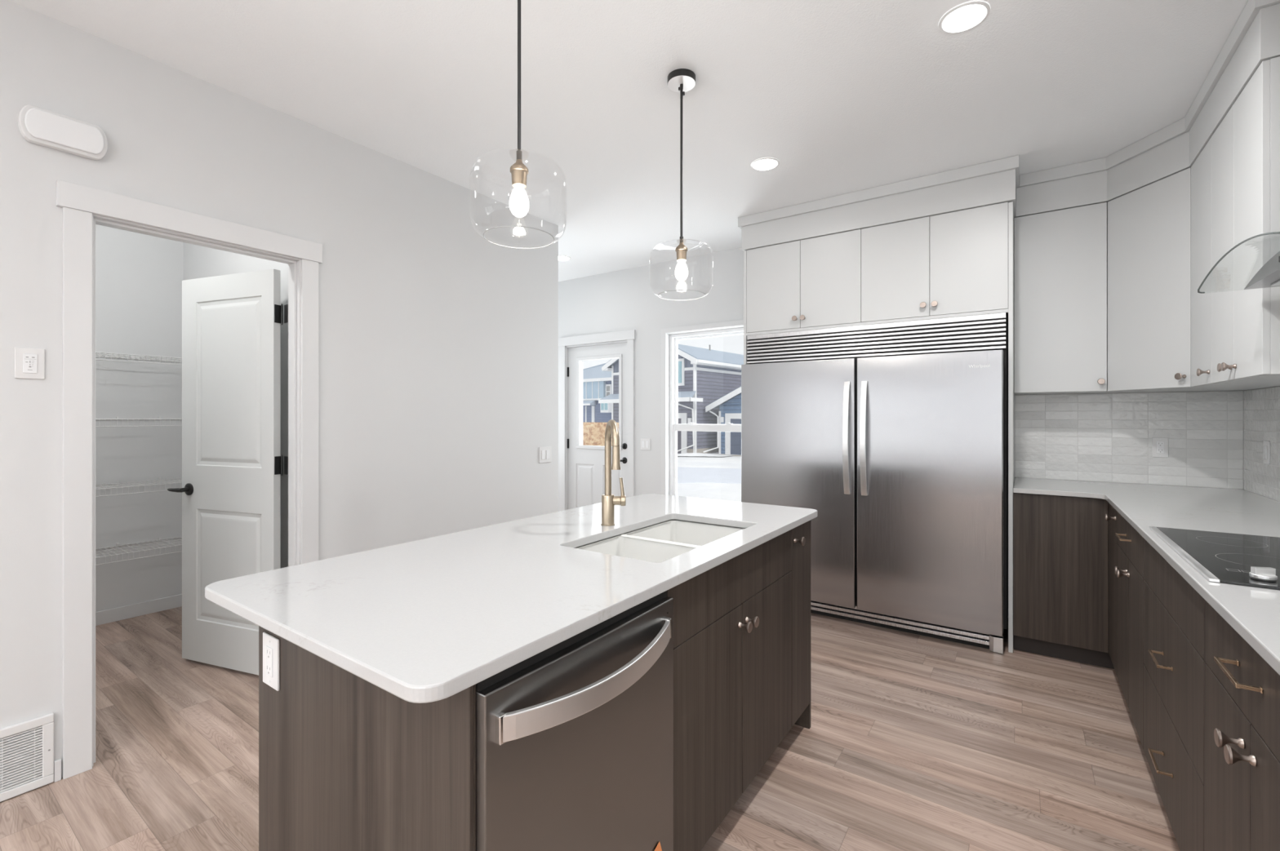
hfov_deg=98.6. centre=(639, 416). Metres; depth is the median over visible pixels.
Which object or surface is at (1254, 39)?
crown molding
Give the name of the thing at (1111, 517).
base cabinet
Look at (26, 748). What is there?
air vent
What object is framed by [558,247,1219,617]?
wall
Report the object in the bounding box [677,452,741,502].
ground
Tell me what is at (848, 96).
ceiling
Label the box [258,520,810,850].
kitchen island
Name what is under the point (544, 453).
light switch
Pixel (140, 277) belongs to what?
wall
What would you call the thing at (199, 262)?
wall
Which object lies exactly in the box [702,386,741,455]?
garage
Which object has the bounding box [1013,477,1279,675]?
countertop
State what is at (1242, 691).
base cabinet
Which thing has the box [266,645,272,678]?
receptacle
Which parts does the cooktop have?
control knob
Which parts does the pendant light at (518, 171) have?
lamp shade, rod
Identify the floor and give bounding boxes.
[0,606,1179,850]
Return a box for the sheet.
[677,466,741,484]
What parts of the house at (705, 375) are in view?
garage door, pane, door trim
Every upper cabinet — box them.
[746,229,861,333]
[861,202,1008,322]
[1013,202,1106,395]
[1101,167,1279,393]
[1191,137,1279,386]
[1211,56,1279,383]
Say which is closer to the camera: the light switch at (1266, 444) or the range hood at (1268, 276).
the range hood at (1268, 276)
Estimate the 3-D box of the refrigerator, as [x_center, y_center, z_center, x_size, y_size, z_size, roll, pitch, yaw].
[1.537,0.370,3.703,1.557,1.900,0.805,0,0,35]
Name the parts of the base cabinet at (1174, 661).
pull handle, pull handle, false drawer, drawer, drawer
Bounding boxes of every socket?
[510,159,528,189]
[675,242,687,262]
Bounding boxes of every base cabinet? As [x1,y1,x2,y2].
[1013,493,1114,669]
[1105,503,1117,675]
[1114,511,1144,749]
[1143,538,1204,850]
[1204,600,1279,850]
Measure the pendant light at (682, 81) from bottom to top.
0.926 m
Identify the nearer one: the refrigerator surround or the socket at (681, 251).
the socket at (681, 251)
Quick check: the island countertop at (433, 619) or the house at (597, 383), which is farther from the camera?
the house at (597, 383)
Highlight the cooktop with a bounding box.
[1148,526,1279,590]
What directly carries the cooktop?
in the countertop at (1253, 613)
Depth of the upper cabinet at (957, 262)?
3.28 m
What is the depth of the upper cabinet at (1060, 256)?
3.18 m
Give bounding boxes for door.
[167,269,288,675]
[558,329,635,511]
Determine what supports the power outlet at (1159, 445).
attached to the tile backsplash at (1102, 437)
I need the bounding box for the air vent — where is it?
[0,713,53,802]
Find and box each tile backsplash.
[1014,391,1243,489]
[1243,386,1279,501]
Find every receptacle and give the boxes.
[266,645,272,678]
[1156,441,1164,453]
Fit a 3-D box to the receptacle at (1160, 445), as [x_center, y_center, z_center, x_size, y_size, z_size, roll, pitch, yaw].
[2.998,0.180,3.171,0.033,0.068,0.002,0,0,35]
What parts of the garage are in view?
door trim, door trim, garage door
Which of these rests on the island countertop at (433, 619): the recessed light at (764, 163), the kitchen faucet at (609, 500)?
the kitchen faucet at (609, 500)
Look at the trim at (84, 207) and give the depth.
2.07 m
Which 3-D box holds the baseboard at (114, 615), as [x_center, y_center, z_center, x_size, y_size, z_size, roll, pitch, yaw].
[-3.635,1.278,3.169,0.013,0.085,1.610,0,0,35]
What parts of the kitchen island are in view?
panel, cabinet door, false drawer, knob, knob, cabinet door, knob, cabinet door, panel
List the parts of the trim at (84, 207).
casing, head casing, casing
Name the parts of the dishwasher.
bar handle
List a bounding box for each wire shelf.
[95,351,182,365]
[95,417,182,427]
[95,477,182,497]
[95,537,182,565]
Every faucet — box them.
[600,419,625,526]
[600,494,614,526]
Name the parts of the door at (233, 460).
handle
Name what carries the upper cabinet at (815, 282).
attached to the wall at (620, 300)
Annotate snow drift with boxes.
[677,453,731,457]
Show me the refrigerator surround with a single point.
(997, 181)
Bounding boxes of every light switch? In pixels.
[538,446,551,463]
[640,438,650,450]
[1262,440,1270,464]
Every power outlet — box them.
[262,632,279,691]
[1151,437,1168,457]
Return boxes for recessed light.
[558,255,570,261]
[751,157,779,170]
[938,0,990,33]
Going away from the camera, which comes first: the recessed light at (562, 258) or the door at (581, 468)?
the recessed light at (562, 258)
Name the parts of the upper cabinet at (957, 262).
door, knob, knob, door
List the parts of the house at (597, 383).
door trim, entry door, panel sill, door trim, pane, pane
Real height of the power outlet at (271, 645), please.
0.120 m
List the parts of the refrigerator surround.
panel, rail, crown, panel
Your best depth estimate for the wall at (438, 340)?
2.77 m
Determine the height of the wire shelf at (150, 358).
0.308 m
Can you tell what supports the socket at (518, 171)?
attached to the pendant light at (518, 171)
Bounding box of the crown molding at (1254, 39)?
[1016,0,1279,217]
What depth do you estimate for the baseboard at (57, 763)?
1.99 m
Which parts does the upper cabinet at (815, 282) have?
door, knob, knob, door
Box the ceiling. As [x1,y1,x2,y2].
[8,0,1248,281]
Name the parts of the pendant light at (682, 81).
rod, lamp shade, canopy plate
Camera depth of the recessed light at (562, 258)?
4.96 m
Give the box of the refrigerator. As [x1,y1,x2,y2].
[741,312,1008,653]
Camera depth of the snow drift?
27.99 m
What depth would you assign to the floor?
2.11 m
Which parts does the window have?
casing, head casing, sash, sash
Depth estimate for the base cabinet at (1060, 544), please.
2.94 m
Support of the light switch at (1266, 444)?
attached to the tile backsplash at (1261, 407)
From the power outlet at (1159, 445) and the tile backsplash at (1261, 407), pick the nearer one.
the tile backsplash at (1261, 407)
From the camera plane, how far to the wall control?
1.94 m
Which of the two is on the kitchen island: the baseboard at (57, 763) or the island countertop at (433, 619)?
the island countertop at (433, 619)
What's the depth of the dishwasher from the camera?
1.08 m
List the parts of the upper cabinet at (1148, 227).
cabinet door, knob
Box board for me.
[582,422,618,446]
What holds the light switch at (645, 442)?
attached to the wall at (620, 300)
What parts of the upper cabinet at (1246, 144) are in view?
door, knob, knob, door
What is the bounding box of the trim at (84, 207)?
[56,179,322,779]
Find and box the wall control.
[14,346,44,379]
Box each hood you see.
[1197,231,1279,293]
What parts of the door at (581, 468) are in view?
casing, head casing, handle, casing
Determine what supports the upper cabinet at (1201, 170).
attached to the wall
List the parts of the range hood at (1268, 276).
filter panel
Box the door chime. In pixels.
[17,104,107,160]
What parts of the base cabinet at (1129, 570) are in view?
knob, cabinet door, pull handle, knob, drawer, cabinet door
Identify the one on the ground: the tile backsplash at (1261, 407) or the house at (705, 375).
the house at (705, 375)
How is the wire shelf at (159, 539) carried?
attached to the wall at (140, 277)
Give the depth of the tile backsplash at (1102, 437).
3.25 m
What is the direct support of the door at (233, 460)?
in the wall at (438, 340)
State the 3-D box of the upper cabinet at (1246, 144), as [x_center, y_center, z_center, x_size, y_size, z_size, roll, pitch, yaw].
[2.384,-0.667,2.015,0.366,1.055,0.609,0,0,35]
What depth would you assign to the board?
7.60 m
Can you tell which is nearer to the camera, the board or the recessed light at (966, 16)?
the recessed light at (966, 16)
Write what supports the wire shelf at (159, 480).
attached to the wall at (140, 277)
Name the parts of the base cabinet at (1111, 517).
knob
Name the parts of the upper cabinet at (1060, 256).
knob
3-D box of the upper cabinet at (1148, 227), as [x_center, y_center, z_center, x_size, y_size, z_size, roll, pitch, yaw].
[2.845,-0.667,2.885,0.602,1.055,0.673,0,0,35]
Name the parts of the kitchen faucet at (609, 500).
spout, lever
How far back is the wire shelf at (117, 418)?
3.42 m
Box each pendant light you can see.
[469,0,567,248]
[648,68,714,300]
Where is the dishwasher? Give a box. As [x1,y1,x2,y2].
[475,591,673,850]
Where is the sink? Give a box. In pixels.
[574,520,746,563]
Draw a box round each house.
[582,363,611,422]
[598,344,743,453]
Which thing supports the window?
in the wall at (620, 300)
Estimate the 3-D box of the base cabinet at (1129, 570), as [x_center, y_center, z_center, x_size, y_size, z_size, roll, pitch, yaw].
[2.269,0.872,2.116,0.668,0.894,0.683,0,0,35]
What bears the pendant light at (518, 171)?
hanging from the ceiling
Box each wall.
[0,0,558,778]
[95,224,183,612]
[183,242,288,568]
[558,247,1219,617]
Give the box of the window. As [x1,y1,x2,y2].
[661,320,743,496]
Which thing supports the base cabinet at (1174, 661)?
on the floor
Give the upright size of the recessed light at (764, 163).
0.016 m
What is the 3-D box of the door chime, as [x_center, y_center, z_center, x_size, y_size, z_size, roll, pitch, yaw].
[-2.087,-1.028,1.997,0.042,0.125,0.225,0,0,35]
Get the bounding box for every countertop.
[204,493,817,703]
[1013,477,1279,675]
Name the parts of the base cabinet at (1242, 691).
cabinet door, knob, pull handle, knob, drawer, cabinet door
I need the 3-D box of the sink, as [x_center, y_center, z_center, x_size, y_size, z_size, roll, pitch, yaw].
[0.093,0.531,1.873,0.422,0.215,0.727,0,0,35]
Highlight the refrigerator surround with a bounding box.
[737,155,1019,653]
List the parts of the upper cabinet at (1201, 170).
knob, cabinet door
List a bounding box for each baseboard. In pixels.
[53,759,61,782]
[95,594,182,626]

